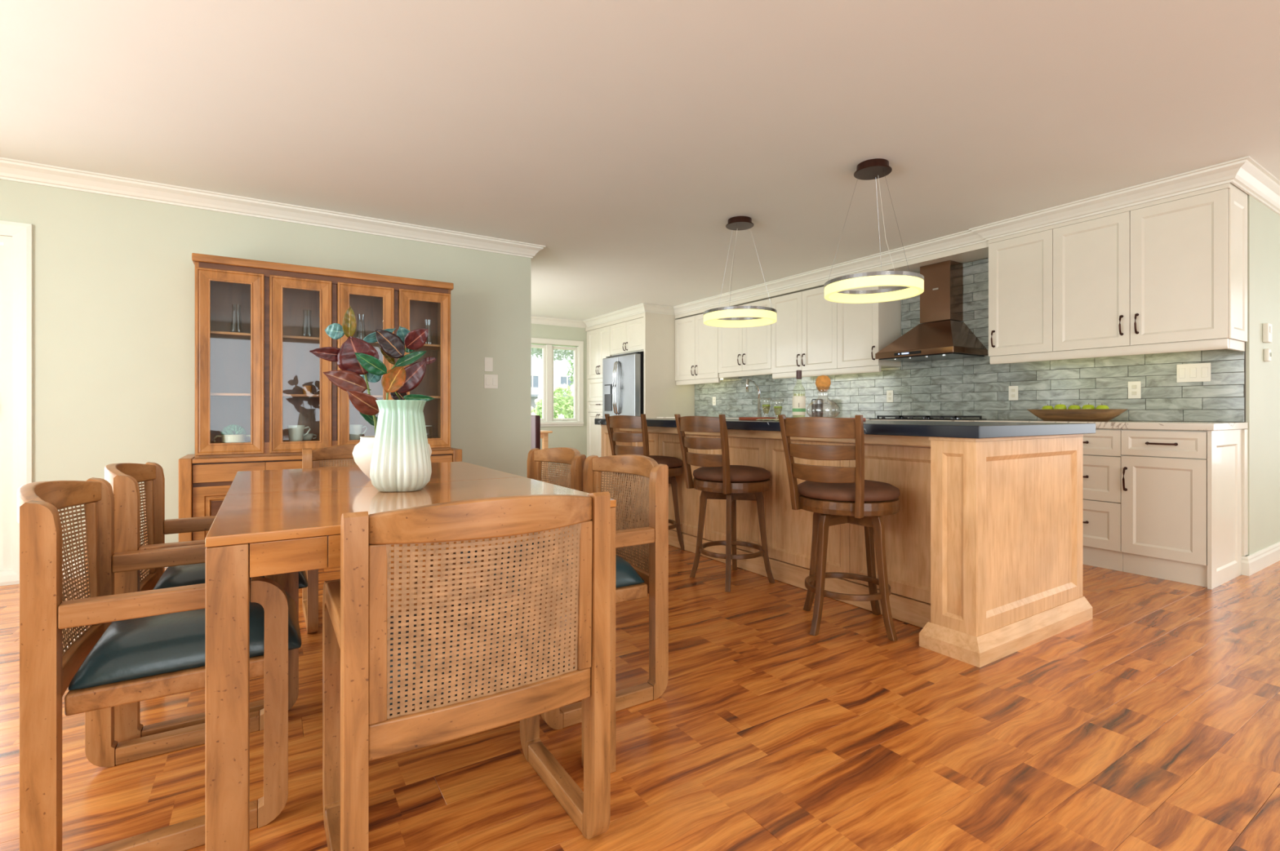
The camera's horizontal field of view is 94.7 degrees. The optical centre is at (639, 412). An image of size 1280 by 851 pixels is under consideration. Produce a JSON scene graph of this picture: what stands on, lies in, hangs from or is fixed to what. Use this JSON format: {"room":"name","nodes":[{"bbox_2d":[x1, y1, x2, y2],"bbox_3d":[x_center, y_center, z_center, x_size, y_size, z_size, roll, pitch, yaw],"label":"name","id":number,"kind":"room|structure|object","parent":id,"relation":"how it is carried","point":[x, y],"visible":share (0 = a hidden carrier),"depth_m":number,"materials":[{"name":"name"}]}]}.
{"room":"dining room","nodes":[
{"label":"dining room","id":0,"kind":"room"},
{"bbox_2d":[0,179,531,559],"bbox_3d":[-2.956,-0.220,3.833,4.716,2.400,0.120,0,0,-32],"label":"wall","id":1,"kind":"structure","parent":0,"point":[113,277],"depth_m":3.72,"materials":[{"name":"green paint"}]},
{"bbox_2d":[0,220,32,586],"bbox_3d":[-4.252,-0.048,2.997,1.690,2.075,0.141,0,0,-32],"label":"door","id":2,"kind":"structure","parent":1,"relation":"in","point":[15,250],"depth_m":3.36,"materials":[{"name":"paint"}]},
{"bbox_2d":[0,156,545,258],"bbox_3d":[-3.794,-1.371,5.241,4.810,0.098,3.584,0,0,-32],"label":"trim","id":3,"kind":"structure","parent":1,"relation":"attached to","point":[12,170],"depth_m":3.90,"materials":[{"name":"paint"}]},
{"bbox_2d":[62,469,570,578],"bbox_3d":[-1.897,0.924,6.254,2.322,0.112,6.142,0,0,9],"label":"baseboard","id":4,"kind":"structure","parent":1,"relation":"attached to","point":[568,469],"depth_m":3.50,"materials":[{"name":"paint"}]},
{"bbox_2d":[484,357,493,371],"bbox_3d":[-1.244,-0.395,4.844,0.070,0.115,0.006,0,0,-32],"label":"thermostat","id":5,"kind":"object","parent":1,"relation":"attached to","point":[488,362],"visible":1,"depth_m":4.84,"materials":[{"name":"white plastic"}]},
{"bbox_2d":[484,374,497,388],"bbox_3d":[-1.226,-0.255,4.853,0.115,0.115,0.010,0,0,-32],"label":"light switch","id":6,"kind":"object","parent":1,"relation":"attached to","point":[491,381],"visible":1,"depth_m":4.85,"materials":[{"name":"white plastic"}]},
{"bbox_2d":[531,323,586,470],"bbox_3d":[-1.517,-0.220,8.891,3.374,2.400,0.140,0,0,-32],"label":"wall","id":7,"kind":"structure","parent":0,"point":[571,437],"depth_m":9.07,"materials":[{"name":"green paint"}]},
{"bbox_2d":[531,337,583,426],"bbox_3d":[-1.560,-0.450,8.832,1.530,1.320,0.155,0,0,-32],"label":"window","id":8,"kind":"structure","parent":7,"relation":"in","point":[547,350],"depth_m":8.98,"materials":[{"name":"paint"}]},
{"bbox_2d":[531,315,586,328],"bbox_3d":[-1.765,-1.371,8.595,2.210,0.098,0.094,0,0,-32],"label":"trim","id":9,"kind":"structure","parent":7,"relation":"attached to","point":[535,320],"depth_m":8.92,"materials":[{"name":"paint"}]},
{"bbox_2d":[0,0,1279,320],"bbox_3d":[0.444,-1.470,3.687,10.500,0.100,10.950,0,0,-32],"label":"ceiling","id":10,"kind":"structure","parent":0,"point":[623,140],"depth_m":2.75,"materials":[{"name":"paint"}]},
{"bbox_2d":[703,216,777,327],"bbox_3d":[0.735,-1.042,4.339,0.532,0.755,0.532,0,0,-11],"label":"pendant light","id":11,"kind":"object","parent":10,"relation":"hanging from","point":[731,316],"visible":1,"depth_m":4.26,"materials":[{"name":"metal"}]},
{"bbox_2d":[703,309,776,327],"bbox_3d":[0.735,-0.690,4.339,0.529,0.052,0.529,0,0,-11],"label":"diffuser","id":12,"kind":"object","parent":11,"relation":"attached to","point":[713,317],"depth_m":4.24,"materials":[{"name":"plastic"}]},
{"bbox_2d":[675,240,988,319],"bbox_3d":[1.727,-1.349,6.369,0.338,0.141,4.131,0,0,-32],"label":"bulkhead","id":13,"kind":"object","parent":10,"relation":"attached to","point":[978,251],"visible":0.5,"depth_m":5.18,"materials":[{"name":"paint"}]},
{"bbox_2d":[823,158,924,303],"bbox_3d":[1.333,-1.046,3.376,0.532,0.745,0.532,0,0,-32],"label":"pendant light","id":14,"kind":"object","parent":10,"relation":"hanging from","point":[909,284],"visible":1,"depth_m":3.31,"materials":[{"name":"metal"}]},
{"bbox_2d":[824,275,924,303],"bbox_3d":[1.333,-0.700,3.376,0.529,0.052,0.529,0,0,-32],"label":"diffuser","id":15,"kind":"object","parent":14,"relation":"attached to","point":[908,286],"depth_m":3.31,"materials":[{"name":"plastic"}]},
{"bbox_2d":[0,476,1279,850],"bbox_3d":[0.444,1.040,3.687,10.500,0.120,10.950,0,0,-32],"label":"floor","id":16,"kind":"structure","parent":0,"point":[1151,722],"depth_m":1.72,"materials":[{"name":"wood"}]},
{"bbox_2d":[17,477,301,850],"bbox_3d":[-1.200,0.573,1.519,0.551,0.814,0.544,0,0,-32],"label":"dining chair","id":17,"kind":"object","parent":16,"relation":"on","point":[137,646],"visible":0.91,"depth_m":1.34,"materials":[{"name":"brown wood"}]},
{"bbox_2d":[68,590,301,690],"bbox_3d":[-1.151,0.547,1.550,0.448,0.098,0.446,0,0,-32],"label":"seat cushion","id":18,"kind":"object","parent":17,"relation":"on","point":[127,655],"depth_m":1.36,"materials":[{"name":"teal leather"}]},
{"bbox_2d":[104,462,307,743],"bbox_3d":[-1.472,0.573,2.032,0.551,0.814,0.544,0,0,-32],"label":"dining chair","id":19,"kind":"object","parent":16,"relation":"on","point":[124,478],"visible":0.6,"depth_m":1.86,"materials":[{"name":"brown wood"}]},
{"bbox_2d":[152,563,307,590],"bbox_3d":[-1.423,0.547,2.064,0.448,0.098,0.446,0,0,-32],"label":"seat cushion","id":20,"kind":"object","parent":19,"relation":"on","point":[194,574],"depth_m":1.88,"materials":[{"name":"teal leather"}]},
{"bbox_2d":[178,253,462,542],"bbox_3d":[-2.096,0.014,4.025,1.630,1.932,0.442,0,0,-32],"label":"china hutch","id":21,"kind":"object","parent":16,"relation":"on","point":[253,377],"visible":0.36,"depth_m":3.89,"materials":[{"name":"brown wood"}]},
{"bbox_2d":[213,424,250,443],"bbox_3d":[-2.575,0.132,3.731,0.157,0.115,0.140,0,0,9],"label":"lidded pot","id":22,"kind":"object","parent":21,"relation":"on","point":[229,433],"visible":0.98,"depth_m":3.69,"materials":[{"name":"beige ceramic"}]},
{"bbox_2d":[221,434,245,443],"bbox_3d":[-2.575,0.165,3.731,0.128,0.050,0.128,0,0,-32],"label":"bowl","id":23,"kind":"object","parent":21,"relation":"on","point":[226,438],"depth_m":3.68,"materials":[{"name":"beige ceramic"}]},
{"bbox_2d":[287,425,311,441],"bbox_3d":[-2.276,0.137,3.916,0.104,0.105,0.125,0,0,23],"label":"mug","id":24,"kind":"object","parent":21,"relation":"on","point":[295,433],"visible":0.99,"depth_m":3.87,"materials":[{"name":"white ceramic"}]},
{"bbox_2d":[302,386,311,394],"bbox_3d":[-2.245,-0.150,3.976,0.056,0.060,0.056,0,0,-32],"label":"candle holder","id":25,"kind":"object","parent":21,"relation":"on","point":[306,389],"visible":0.81,"depth_m":3.95,"materials":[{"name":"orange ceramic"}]},
{"bbox_2d":[302,433,316,440],"bbox_3d":[-2.250,0.167,3.993,0.086,0.045,0.075,0,0,5],"label":"tea cup","id":26,"kind":"object","parent":21,"relation":"on","point":[308,437],"visible":0.77,"depth_m":3.97,"materials":[{"name":"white ceramic"}]},
{"bbox_2d":[210,331,439,350],"bbox_3d":[-2.127,-0.492,4.090,1.472,0.015,0.276,0,0,-32],"label":"shelf","id":27,"kind":"object","parent":21,"relation":"attached to","point":[215,336],"depth_m":3.91,"materials":[{"name":"brown wood"}]},
{"bbox_2d":[210,393,439,399],"bbox_3d":[-2.127,-0.113,4.090,1.472,0.015,0.276,0,0,-32],"label":"shelf","id":28,"kind":"object","parent":21,"relation":"attached to","point":[213,396],"depth_m":3.91,"materials":[{"name":"brown wood"}]},
{"bbox_2d":[349,424,367,439],"bbox_3d":[-1.972,0.137,4.097,0.125,0.105,0.104,0,0,-9],"label":"mug","id":29,"kind":"object","parent":21,"relation":"on","point":[355,430],"visible":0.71,"depth_m":4.06,"materials":[{"name":"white ceramic"}]},
{"bbox_2d":[302,444,433,634],"bbox_3d":[-1.347,0.573,2.916,0.544,0.814,0.551,0,0,-32],"label":"dining chair","id":30,"kind":"object","parent":16,"relation":"on","point":[311,459],"visible":0.09,"depth_m":2.92,"materials":[{"name":"brown wood"}]},
{"bbox_2d":[204,462,616,850],"bbox_3d":[-0.845,0.609,1.992,0.904,0.742,1.490,0,0,-32],"label":"dining table","id":31,"kind":"object","parent":16,"relation":"on","point":[268,522],"visible":0.73,"depth_m":1.19,"materials":[{"name":"brown wood"}]},
{"bbox_2d":[309,306,436,479],"bbox_3d":[-0.933,-0.065,2.104,0.386,0.605,0.264,0,0,-14],"label":"arrangement","id":32,"kind":"object","parent":31,"relation":"on","point":[358,361],"visible":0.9,"depth_m":2.04,"materials":[{"name":"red plant"}]},
{"bbox_2d":[369,400,431,492],"bbox_3d":[-0.734,0.100,1.814,0.166,0.275,0.166,0,0,-10],"label":"vase","id":33,"kind":"object","parent":31,"relation":"on","point":[401,461],"visible":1,"depth_m":1.75,"materials":[{"name":"white ceramic"}]},
{"bbox_2d":[322,491,610,850],"bbox_3d":[-0.412,0.573,1.374,0.544,0.814,0.551,0,0,-32],"label":"dining chair","id":34,"kind":"object","parent":16,"relation":"on","point":[395,683],"visible":1,"depth_m":1.17,"materials":[{"name":"brown wood"}]},
{"bbox_2d":[389,599,574,715],"bbox_3d":[-0.443,0.547,1.423,0.446,0.098,0.448,0,0,-32],"label":"seat cushion","id":35,"kind":"object","parent":34,"relation":"on","point":[430,608],"depth_m":1.29,"materials":[{"name":"teal leather"}]},
{"bbox_2d":[444,447,586,640],"bbox_3d":[-0.558,0.573,2.642,0.551,0.814,0.544,0,0,-32],"label":"dining chair","id":36,"kind":"object","parent":16,"relation":"on","point":[575,460],"visible":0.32,"depth_m":2.81,"materials":[{"name":"brown wood"}]},
{"bbox_2d":[453,539,554,563],"bbox_3d":[-0.608,0.547,2.611,0.448,0.098,0.446,0,0,-32],"label":"seat cushion","id":37,"kind":"object","parent":36,"relation":"on","point":[461,553],"depth_m":2.40,"materials":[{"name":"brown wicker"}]},
{"bbox_2d":[531,415,540,449],"bbox_3d":[-1.361,0.505,6.302,0.455,0.950,0.440,0,0,-32],"label":"chair","id":38,"kind":"object","parent":16,"relation":"on","point":[535,420],"visible":0.09,"depth_m":6.23,"materials":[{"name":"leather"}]},
{"bbox_2d":[540,430,552,482],"bbox_3d":[-1.720,0.605,7.377,1.000,0.750,0.800,0,0,-32],"label":"table","id":39,"kind":"object","parent":16,"relation":"on","point":[544,434],"visible":0.14,"depth_m":7.30,"materials":[{"name":"brown wood"}]},
{"bbox_2d":[487,454,668,729],"bbox_3d":[-0.229,0.573,2.152,0.551,0.814,0.544,0,0,-32],"label":"dining chair","id":40,"kind":"object","parent":16,"relation":"on","point":[633,582],"visible":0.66,"depth_m":2.03,"materials":[{"name":"brown wood"}]},
{"bbox_2d":[487,546,644,598],"bbox_3d":[-0.279,0.547,2.121,0.448,0.098,0.446,0,0,-32],"label":"seat cushion","id":41,"kind":"object","parent":40,"relation":"on","point":[628,580],"depth_m":2.03,"materials":[{"name":"teal leather"}]},
{"bbox_2d":[586,325,611,457],"bbox_3d":[-0.314,-0.220,9.127,0.848,2.399,0.747,0,0,-32],"label":"pantry cabinet","id":42,"kind":"object","parent":16,"relation":"on","point":[597,340],"visible":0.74,"depth_m":9.00,"materials":[{"name":"paint"}]},
{"bbox_2d":[602,351,643,418],"bbox_3d":[0.022,0.072,8.343,0.923,1.755,0.895,0,0,-32],"label":"fridge","id":43,"kind":"object","parent":16,"relation":"on","point":[622,374],"visible":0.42,"depth_m":8.01,"materials":[{"name":"metal"}]},
{"bbox_2d":[585,312,694,418],"bbox_3d":[-0.052,-0.220,8.713,0.848,2.399,1.729,0,0,-32],"label":"cabinet","id":44,"kind":"object","parent":16,"relation":"on","point":[653,335],"visible":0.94,"depth_m":7.96,"materials":[{"name":"paint"}]},
{"bbox_2d":[604,413,684,550],"bbox_3d":[0.053,0.495,4.205,0.529,0.970,0.452,0,0,-44],"label":"bar stool","id":45,"kind":"object","parent":16,"relation":"on","point":[674,464],"visible":0.49,"depth_m":4.07,"materials":[{"name":"brown wood"}]},
{"bbox_2d":[649,455,682,467],"bbox_3d":[0.080,0.350,4.232,0.452,0.070,0.452,0,0,-44],"label":"seat cushion","id":46,"kind":"object","parent":45,"relation":"on","point":[671,462],"depth_m":4.10,"materials":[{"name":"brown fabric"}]},
{"bbox_2d":[674,414,774,592],"bbox_3d":[0.505,0.495,3.425,0.529,0.970,0.452,0,0,-37],"label":"bar stool","id":47,"kind":"object","parent":16,"relation":"on","point":[717,479],"visible":1,"depth_m":3.30,"materials":[{"name":"brown wood"}]},
{"bbox_2d":[693,465,770,482],"bbox_3d":[0.536,0.350,3.449,0.452,0.070,0.452,0,0,-37],"label":"seat cushion","id":48,"kind":"object","parent":47,"relation":"on","point":[733,473],"depth_m":3.28,"materials":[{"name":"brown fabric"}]},
{"bbox_2d":[777,414,900,641],"bbox_3d":[0.936,0.495,2.707,0.547,0.970,0.488,0,0,-44],"label":"bar stool","id":49,"kind":"object","parent":16,"relation":"on","point":[835,495],"visible":1,"depth_m":2.57,"materials":[{"name":"brown wood"}]},
{"bbox_2d":[797,480,900,502],"bbox_3d":[0.958,0.350,2.728,0.452,0.070,0.452,0,0,-44],"label":"seat cushion","id":50,"kind":"object","parent":49,"relation":"on","point":[871,491],"depth_m":2.56,"materials":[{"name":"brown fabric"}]},
{"bbox_2d":[600,425,1092,667],"bbox_3d":[0.895,0.541,3.839,1.001,0.878,3.103,0,0,-32],"label":"kitchen island","id":51,"kind":"object","parent":16,"relation":"on","point":[984,544],"visible":0.56,"depth_m":2.67,"materials":[{"name":"brown wood"}]},
{"bbox_2d":[594,417,1095,439],"bbox_3d":[0.896,0.075,3.846,1.035,0.049,3.125,0,0,-32],"label":"island countertop","id":52,"kind":"structure","parent":51,"relation":"on","point":[957,429],"depth_m":2.57,"materials":[{"name":"black stone"}]},
{"bbox_2d":[738,417,778,420],"bbox_3d":[0.789,0.041,3.852,0.220,0.020,0.180,0,0,-32],"label":"cutting board","id":53,"kind":"object","parent":52,"relation":"on","point":[740,418],"visible":0.68,"depth_m":3.78,"materials":[{"name":"brown wood"}]},
{"bbox_2d":[755,418,778,420],"bbox_3d":[0.889,0.045,3.638,0.212,0.009,0.271,0,0,-32],"label":"tea towel","id":54,"kind":"object","parent":52,"relation":"on","point":[766,419],"visible":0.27,"depth_m":3.63,"materials":[{"name":"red fabric"}]},
{"bbox_2d":[786,417,866,421],"bbox_3d":[1.065,0.041,3.388,0.330,0.020,0.300,0,0,-32],"label":"cutting board","id":55,"kind":"object","parent":52,"relation":"on","point":[864,419],"visible":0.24,"depth_m":3.34,"materials":[{"name":"brown wood"}]},
{"bbox_2d":[792,370,805,415],"bbox_3d":[0.972,-0.103,3.601,0.079,0.308,0.079,0,0,-32],"label":"wine bottle","id":56,"kind":"object","parent":55,"relation":"on","point":[798,402],"visible":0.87,"depth_m":3.57,"materials":[{"name":"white glass"}]},
{"bbox_2d":[805,375,839,417],"bbox_3d":[1.059,-0.092,3.408,0.190,0.246,0.190,0,0,-32],"label":"glass decanter","id":57,"kind":"object","parent":55,"relation":"on","point":[823,383],"visible":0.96,"depth_m":3.38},
{"bbox_2d":[1082,428,1123,572],"bbox_3d":[3.065,0.540,3.970,0.668,0.879,0.479,0,0,-32],"label":"base cabinet","id":58,"kind":"object","parent":16,"relation":"on","point":[1101,450],"visible":0.38,"depth_m":3.69,"materials":[{"name":"paint"}]},
{"bbox_2d":[1120,429,1248,589],"bbox_3d":[3.307,0.540,3.587,0.668,0.879,0.422,0,0,-32],"label":"base cabinet","id":59,"kind":"object","parent":16,"relation":"on","point":[1184,493],"visible":0.98,"depth_m":3.43,"materials":[{"name":"paint"}]},
{"bbox_2d":[656,417,1248,431],"bbox_3d":[1.957,0.080,5.720,0.644,0.040,5.474,0,0,-32],"label":"countertop","id":60,"kind":"structure","parent":59,"relation":"on","point":[1202,426],"depth_m":3.54,"materials":[{"name":"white stone"}]},
{"bbox_2d":[746,378,766,417],"bbox_3d":[1.360,-0.165,6.886,0.234,0.450,0.140,0,0,-32],"label":"kitchen faucet","id":61,"kind":"object","parent":60,"relation":"on","point":[759,405],"visible":0.94,"depth_m":6.95,"materials":[{"name":"silver metal"}]},
{"bbox_2d":[811,399,823,417],"bbox_3d":[1.859,-0.040,6.178,0.121,0.200,0.121,0,0,-32],"label":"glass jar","id":62,"kind":"object","parent":60,"relation":"on","point":[816,404],"visible":0.84,"depth_m":6.13,"materials":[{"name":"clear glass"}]},
{"bbox_2d":[869,415,986,420],"bbox_3d":[2.421,0.043,4.994,0.480,0.032,0.760,0,0,-32],"label":"cooktop","id":63,"kind":"object","parent":60,"relation":"in","point":[897,417],"visible":1,"depth_m":4.81,"materials":[{"name":"black metal"}]},
{"bbox_2d":[1027,408,1128,421],"bbox_3d":[3.056,0.018,4.142,0.220,0.082,0.590,0,0,-32],"label":"dough bowl","id":64,"kind":"object","parent":60,"relation":"on","point":[1081,415],"visible":0.95,"depth_m":4.05,"materials":[{"name":"brown wood"}]},
{"bbox_2d":[1041,404,1053,409],"bbox_3d":[2.959,-0.024,4.276,0.074,0.076,0.073,0,0,-32],"label":"apple","id":65,"kind":"object","parent":64,"relation":"in","point":[1045,407],"visible":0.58,"depth_m":4.25,"materials":[{"name":"green food"}]},
{"bbox_2d":[1053,403,1066,409],"bbox_3d":[2.998,-0.032,4.202,0.074,0.076,0.073,0,0,17],"label":"apple","id":66,"kind":"object","parent":64,"relation":"on","point":[1060,406],"visible":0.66,"depth_m":4.18,"materials":[{"name":"green food"}]},
{"bbox_2d":[1067,403,1080,409],"bbox_3d":[3.053,-0.026,4.140,0.073,0.076,0.074,0,0,7],"label":"apple","id":67,"kind":"object","parent":64,"relation":"in","point":[1073,406],"visible":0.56,"depth_m":4.12,"materials":[{"name":"green food"}]},
{"bbox_2d":[1081,403,1094,408],"bbox_3d":[3.098,-0.028,4.070,0.074,0.076,0.073,0,0,-9],"label":"apple","id":68,"kind":"object","parent":64,"relation":"in","point":[1085,406],"visible":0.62,"depth_m":4.05,"materials":[{"name":"green food"}]},
{"bbox_2d":[1095,403,1109,408],"bbox_3d":[3.139,-0.024,3.999,0.074,0.076,0.073,0,0,27],"label":"apple","id":69,"kind":"object","parent":64,"relation":"in","point":[1102,406],"visible":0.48,"depth_m":3.98,"materials":[{"name":"green food"}]},
{"bbox_2d":[694,194,1254,556],"bbox_3d":[1.818,-0.220,6.655,0.138,2.400,7.210,0,0,-32],"label":"wall","id":70,"kind":"structure","parent":0,"point":[972,386],"depth_m":4.73,"materials":[{"name":"grey tile"}]},
{"bbox_2d":[675,313,738,385],"bbox_3d":[0.844,-0.815,7.722,0.379,0.890,0.899,0,0,-32],"label":"upper cabinet","id":71,"kind":"object","parent":70,"relation":"attached to","point":[696,343],"visible":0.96,"depth_m":7.62,"materials":[{"name":"paint"}]},
{"bbox_2d":[712,396,715,405],"bbox_3d":[0.986,-0.152,7.827,0.009,0.115,0.070,0,0,-32],"label":"wall outlet","id":72,"kind":"object","parent":70,"relation":"attached to","point":[713,397],"visible":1,"depth_m":7.82,"materials":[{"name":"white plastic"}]},
{"bbox_2d":[718,298,772,377],"bbox_3d":[1.329,-0.843,6.958,0.379,0.835,0.902,0,0,-32],"label":"upper cabinet","id":73,"kind":"object","parent":70,"relation":"attached to","point":[742,351],"visible":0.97,"depth_m":6.83,"materials":[{"name":"paint"}]},
{"bbox_2d":[771,285,901,379],"bbox_3d":[1.933,-0.815,6.005,0.379,0.890,1.347,0,0,-32],"label":"upper cabinet","id":74,"kind":"object","parent":70,"relation":"attached to","point":[812,335],"visible":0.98,"depth_m":5.84,"materials":[{"name":"paint"}]},
{"bbox_2d":[886,390,893,402],"bbox_3d":[2.385,-0.154,5.623,0.009,0.115,0.070,0,0,-32],"label":"wall outlet","id":75,"kind":"object","parent":70,"relation":"attached to","point":[889,393],"visible":1,"depth_m":5.62,"materials":[{"name":"white plastic"}]},
{"bbox_2d":[582,155,1279,327],"bbox_3d":[1.776,-1.371,5.881,7.959,0.098,2.686,0,0,33],"label":"trim","id":76,"kind":"structure","parent":70,"relation":"attached to","point":[1245,173],"depth_m":4.21,"materials":[{"name":"paint"}]},
{"bbox_2d":[875,260,987,362],"bbox_3d":[2.470,-0.868,5.026,0.519,0.819,0.700,0,0,-32],"label":"range hood","id":77,"kind":"object","parent":70,"relation":"attached to","point":[942,333],"visible":1,"depth_m":4.98,"materials":[{"name":"brown metal"}]},
{"bbox_2d":[1008,386,1017,400],"bbox_3d":[2.974,-0.154,4.694,0.009,0.115,0.070,0,0,-32],"label":"wall outlet","id":78,"kind":"object","parent":70,"relation":"attached to","point":[1013,390],"visible":1,"depth_m":4.69,"materials":[{"name":"white plastic"}]},
{"bbox_2d":[988,182,1247,364],"bbox_3d":[3.168,-0.894,4.041,0.399,1.049,1.342,0,0,-32],"label":"upper cabinet","id":79,"kind":"object","parent":70,"relation":"attached to","point":[1166,275],"visible":1,"depth_m":3.80,"materials":[{"name":"paint"}]},
{"bbox_2d":[1128,381,1141,399],"bbox_3d":[3.389,-0.154,4.040,0.009,0.118,0.072,0,0,-32],"label":"wall outlet","id":80,"kind":"object","parent":70,"relation":"attached to","point":[1134,388],"visible":1,"depth_m":4.04,"materials":[{"name":"white plastic"}]},
{"bbox_2d":[1176,363,1210,382],"bbox_3d":[3.552,-0.255,3.782,0.010,0.118,0.165,0,0,-32],"label":"light switch","id":81,"kind":"object","parent":70,"relation":"attached to","point":[1197,372],"visible":1,"depth_m":3.78,"materials":[{"name":"white plastic"}]},
{"bbox_2d":[1254,199,1279,552],"bbox_3d":[4.802,-0.220,4.350,2.430,2.400,0.120,0,0,-32],"label":"wall","id":82,"kind":"structure","parent":0,"point":[1267,222],"depth_m":3.79,"materials":[{"name":"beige paint"}]},
{"bbox_2d":[1240,542,1279,576],"bbox_3d":[4.706,0.924,4.220,2.531,0.112,0.036,0,0,-32],"label":"baseboard","id":83,"kind":"structure","parent":82,"relation":"attached to","point":[1251,564],"depth_m":3.66,"materials":[{"name":"paint"}]},
{"bbox_2d":[1262,323,1272,342],"bbox_3d":[3.990,-0.505,3.744,0.090,0.120,0.032,0,0,-32],"label":"thermostat","id":84,"kind":"object","parent":82,"relation":"attached to","point":[1267,327],"visible":1,"depth_m":3.72,"materials":[{"name":"white plastic"}]},
{"bbox_2d":[1263,348,1271,361],"bbox_3d":[3.997,-0.365,3.752,0.060,0.080,0.028,0,0,-32],"label":"wall sensor","id":85,"kind":"object","parent":82,"relation":"attached to","point":[1267,353],"visible":1,"depth_m":3.74,"materials":[{"name":"white plastic"}]},
{"label":"outside","id":86,"kind":"structure","parent":0,"visible":0},
{"bbox_3d":[-13.343,1.505,67.687,130.000,0.150,111.400,0,0,-32],"label":"ground","id":87,"kind":"structure","parent":86,"visible":0},
{"bbox_2d":[531,346,573,416],"bbox_3d":[-7.210,-2.945,62.222,20.100,8.750,10.000,0,0,-32],"label":"house","id":88,"kind":"structure","parent":87,"relation":"on","point":[561,370],"depth_m":56.11,"materials":[{"name":"grey brick"}]},
{"bbox_2d":[531,383,573,422],"bbox_3d":[-1.694,0.367,13.871,2.095,2.093,1.756,0,0,-32],"label":"hydrangea bush","id":89,"kind":"object","parent":87,"relation":"on","point":[563,404],"visible":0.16,"depth_m":13.50,"materials":[{"name":"green plant"}]},
{"bbox_2d":[531,344,575,362],"bbox_3d":[-2.604,-1.137,20.284,5.231,5.195,3.126,0,0,-32],"label":"tree","id":90,"kind":"object","parent":87,"relation":"on","point":[534,351],"visible":0.03,"depth_m":20.04,"materials":[{"name":"green plant"}]},
{"bbox_2d":[566,346,573,388],"bbox_3d":[-1.163,-1.421,25.914,4.058,5.729,4.134,0,0,43],"label":"tree","id":91,"kind":"object","parent":87,"relation":"on","point":[571,378],"visible":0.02,"depth_m":25.55,"materials":[{"name":"green plant"}]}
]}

